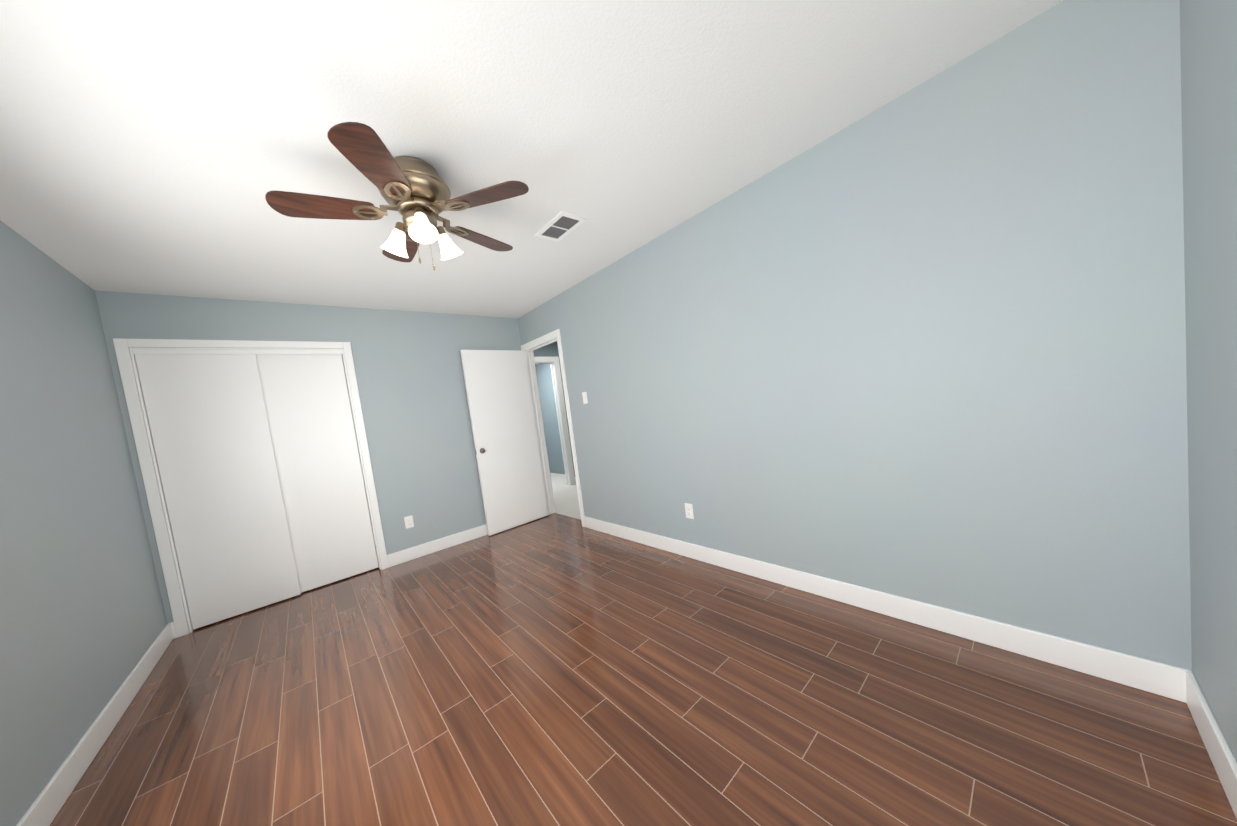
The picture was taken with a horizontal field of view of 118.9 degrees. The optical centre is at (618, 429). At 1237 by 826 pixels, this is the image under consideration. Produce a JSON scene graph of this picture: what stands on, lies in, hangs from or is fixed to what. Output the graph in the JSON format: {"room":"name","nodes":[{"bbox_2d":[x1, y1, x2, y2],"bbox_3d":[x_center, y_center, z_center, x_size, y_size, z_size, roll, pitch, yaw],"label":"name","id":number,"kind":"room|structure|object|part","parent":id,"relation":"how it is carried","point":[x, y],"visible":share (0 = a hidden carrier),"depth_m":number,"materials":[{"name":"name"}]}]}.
{"room":"empty bedroom","nodes":[
{"label":"empty bedroom","id":0,"kind":"room"},
{"bbox_2d":[0,220,166,825],"bbox_3d":[-1.933,0.224,0.807,0.120,2.440,4.640,-10,5,-41],"label":"wall","id":1,"kind":"structure","parent":0,"point":[83,622],"depth_m":1.71,"materials":[{"name":"blue paint"}]},
{"bbox_2d":[16,623,172,825],"bbox_3d":[-1.740,1.363,0.929,0.014,0.120,4.400,-10,5,-41],"label":"baseboard","id":2,"kind":"structure","parent":1,"relation":"attached to","point":[45,807],"depth_m":1.60,"materials":[{"name":"white wood"}]},
{"bbox_2d":[95,291,521,632],"bbox_3d":[-2.192,0.067,3.583,3.160,2.440,0.120,-10,5,-41],"label":"wall","id":3,"kind":"structure","parent":0,"point":[408,367],"depth_m":3.53,"materials":[{"name":"blue paint"}]},
{"bbox_2d":[135,354,300,629],"bbox_3d":[-3.026,0.419,2.810,0.601,2.029,0.032,-10,5,-41],"label":"closet door","id":4,"kind":"structure","parent":3,"relation":"in","point":[211,435],"depth_m":2.78,"materials":[{"name":"white paint"}]},
{"bbox_2d":[113,338,388,637],"bbox_3d":[-2.833,0.347,3.004,1.306,2.122,0.136,-10,5,-41],"label":"trim","id":5,"kind":"structure","parent":3,"relation":"attached to","point":[122,347],"depth_m":2.61,"materials":[{"name":"white wood"}]},
{"bbox_2d":[256,354,377,592],"bbox_3d":[-2.634,0.343,3.206,0.601,2.029,0.032,-10,5,-41],"label":"closet door","id":6,"kind":"structure","parent":3,"relation":"in","point":[311,423],"depth_m":3.19,"materials":[{"name":"white paint"}]},
{"bbox_2d":[170,524,487,638],"bbox_3d":[-2.049,1.221,3.571,3.012,0.120,0.014,-10,5,-41],"label":"baseboard","id":7,"kind":"structure","parent":3,"relation":"attached to","point":[408,554],"depth_m":3.70,"materials":[{"name":"white wood"}]},
{"bbox_2d":[404,515,413,528],"bbox_3d":[-2.056,0.906,3.582,0.072,0.116,0.008,-10,5,-41],"label":"outlet","id":8,"kind":"object","parent":3,"relation":"attached to","point":[408,520],"visible":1,"depth_m":3.58,"materials":[{"name":"white plastic"}]},
{"bbox_2d":[0,0,1063,317],"bbox_3d":[-1.217,-1.335,3.392,4.990,0.120,7.510,-10,5,-41],"label":"ceiling","id":9,"kind":"structure","parent":0,"point":[158,146],"depth_m":1.42,"materials":[{"name":"white paint"}]},
{"bbox_2d":[265,122,528,269],"bbox_3d":[-0.947,-0.962,1.721,1.046,0.460,1.004,-10,5,-41],"label":"ceiling fan","id":10,"kind":"object","parent":9,"relation":"hanging from","point":[415,193],"visible":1,"depth_m":1.57,"materials":[{"name":"brown wood"}]},
{"bbox_3d":[-0.929,-1.050,1.683,0.300,0.284,0.300,-10,5,-41],"label":"motor","id":11,"kind":"part","parent":10,"relation":"part of","materials":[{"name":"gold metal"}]},
{"bbox_2d":[535,211,585,241],"bbox_3d":[-0.378,-1.304,2.354,0.185,0.008,0.325,-10,5,-41],"label":"ceiling vent","id":12,"kind":"object","parent":9,"relation":"in","point":[561,225],"visible":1,"depth_m":2.34,"materials":[{"name":"white plastic"}]},
{"bbox_2d":[535,364,564,473],"bbox_3d":[-0.031,-0.367,5.973,0.120,2.440,4.870,-10,5,-41],"label":"wall","id":13,"kind":"structure","parent":0,"point":[549,416],"depth_m":7.48,"materials":[{"name":"paint"}]},
{"bbox_2d":[533,341,574,475],"bbox_3d":[-1.176,-0.226,6.000,1.590,2.440,0.120,-10,5,-41],"label":"wall","id":14,"kind":"structure","parent":0,"point":[550,350],"depth_m":6.03,"materials":[{"name":"paint"}]},
{"bbox_2d":[534,356,574,484],"bbox_3d":[-1.275,-0.075,5.908,0.960,2.180,0.152,-10,5,-41],"label":"door frame","id":15,"kind":"structure","parent":14,"relation":"attached to","point":[553,362],"depth_m":6.13,"materials":[{"name":"white wood"}]},
{"bbox_2d":[50,473,1236,825],"bbox_3d":[-0.907,1.194,3.480,4.870,0.104,7.390,-10,5,-41],"label":"floor","id":16,"kind":"structure","parent":0,"point":[554,669],"depth_m":1.49,"materials":[{"name":"brown wood"}]},
{"bbox_2d":[518,0,1191,670],"bbox_3d":[0.422,-0.211,2.869,0.120,2.440,4.400,-10,5,-41],"label":"wall","id":17,"kind":"structure","parent":0,"point":[924,342],"depth_m":1.58,"materials":[{"name":"blue paint"}]},
{"bbox_2d":[521,329,584,526],"bbox_3d":[-0.729,0.005,4.229,0.152,2.112,0.902,-10,5,-41],"label":"door frame","id":18,"kind":"structure","parent":17,"relation":"attached to","point":[542,341],"depth_m":4.46,"materials":[{"name":"white wood"}]},
{"bbox_2d":[460,350,547,535],"bbox_3d":[-1.277,0.105,4.207,0.771,2.032,0.079,-11,5,-43],"label":"bedroom door","id":19,"kind":"structure","parent":18,"relation":"attached to","point":[499,398],"depth_m":4.16,"materials":[{"name":"white paint"}]},
{"bbox_2d":[582,392,587,403],"bbox_3d":[-0.334,-0.315,3.608,0.013,0.116,0.072,-10,5,-41],"label":"light switch","id":20,"kind":"object","parent":17,"relation":"attached to","point":[585,398],"visible":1,"depth_m":3.60,"materials":[{"name":"white plastic"}]},
{"bbox_2d":[685,503,693,518],"bbox_3d":[0.544,0.626,2.808,0.008,0.116,0.072,-10,5,-41],"label":"outlet","id":21,"kind":"object","parent":17,"relation":"attached to","point":[689,511],"visible":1,"depth_m":2.80,"materials":[{"name":"white plastic"}]},
{"bbox_2d":[584,516,1192,702],"bbox_3d":[0.800,0.933,2.575,0.014,0.120,3.531,-10,5,-41],"label":"baseboard","id":22,"kind":"structure","parent":17,"relation":"attached to","point":[1158,678],"depth_m":1.68,"materials":[{"name":"white wood"}]},
{"bbox_2d":[1180,0,1236,761],"bbox_3d":[0.770,-0.070,0.171,3.160,2.440,0.120,-10,5,-41],"label":"wall","id":23,"kind":"structure","parent":0,"point":[1208,37],"depth_m":1.00,"materials":[{"name":"blue paint"}]},
{"bbox_2d":[1186,672,1236,818],"bbox_3d":[0.825,1.088,0.261,3.012,0.120,0.014,-10,5,-41],"label":"baseboard","id":24,"kind":"structure","parent":23,"relation":"attached to","point":[1222,757],"depth_m":1.06,"materials":[{"name":"white wood"}]}
]}

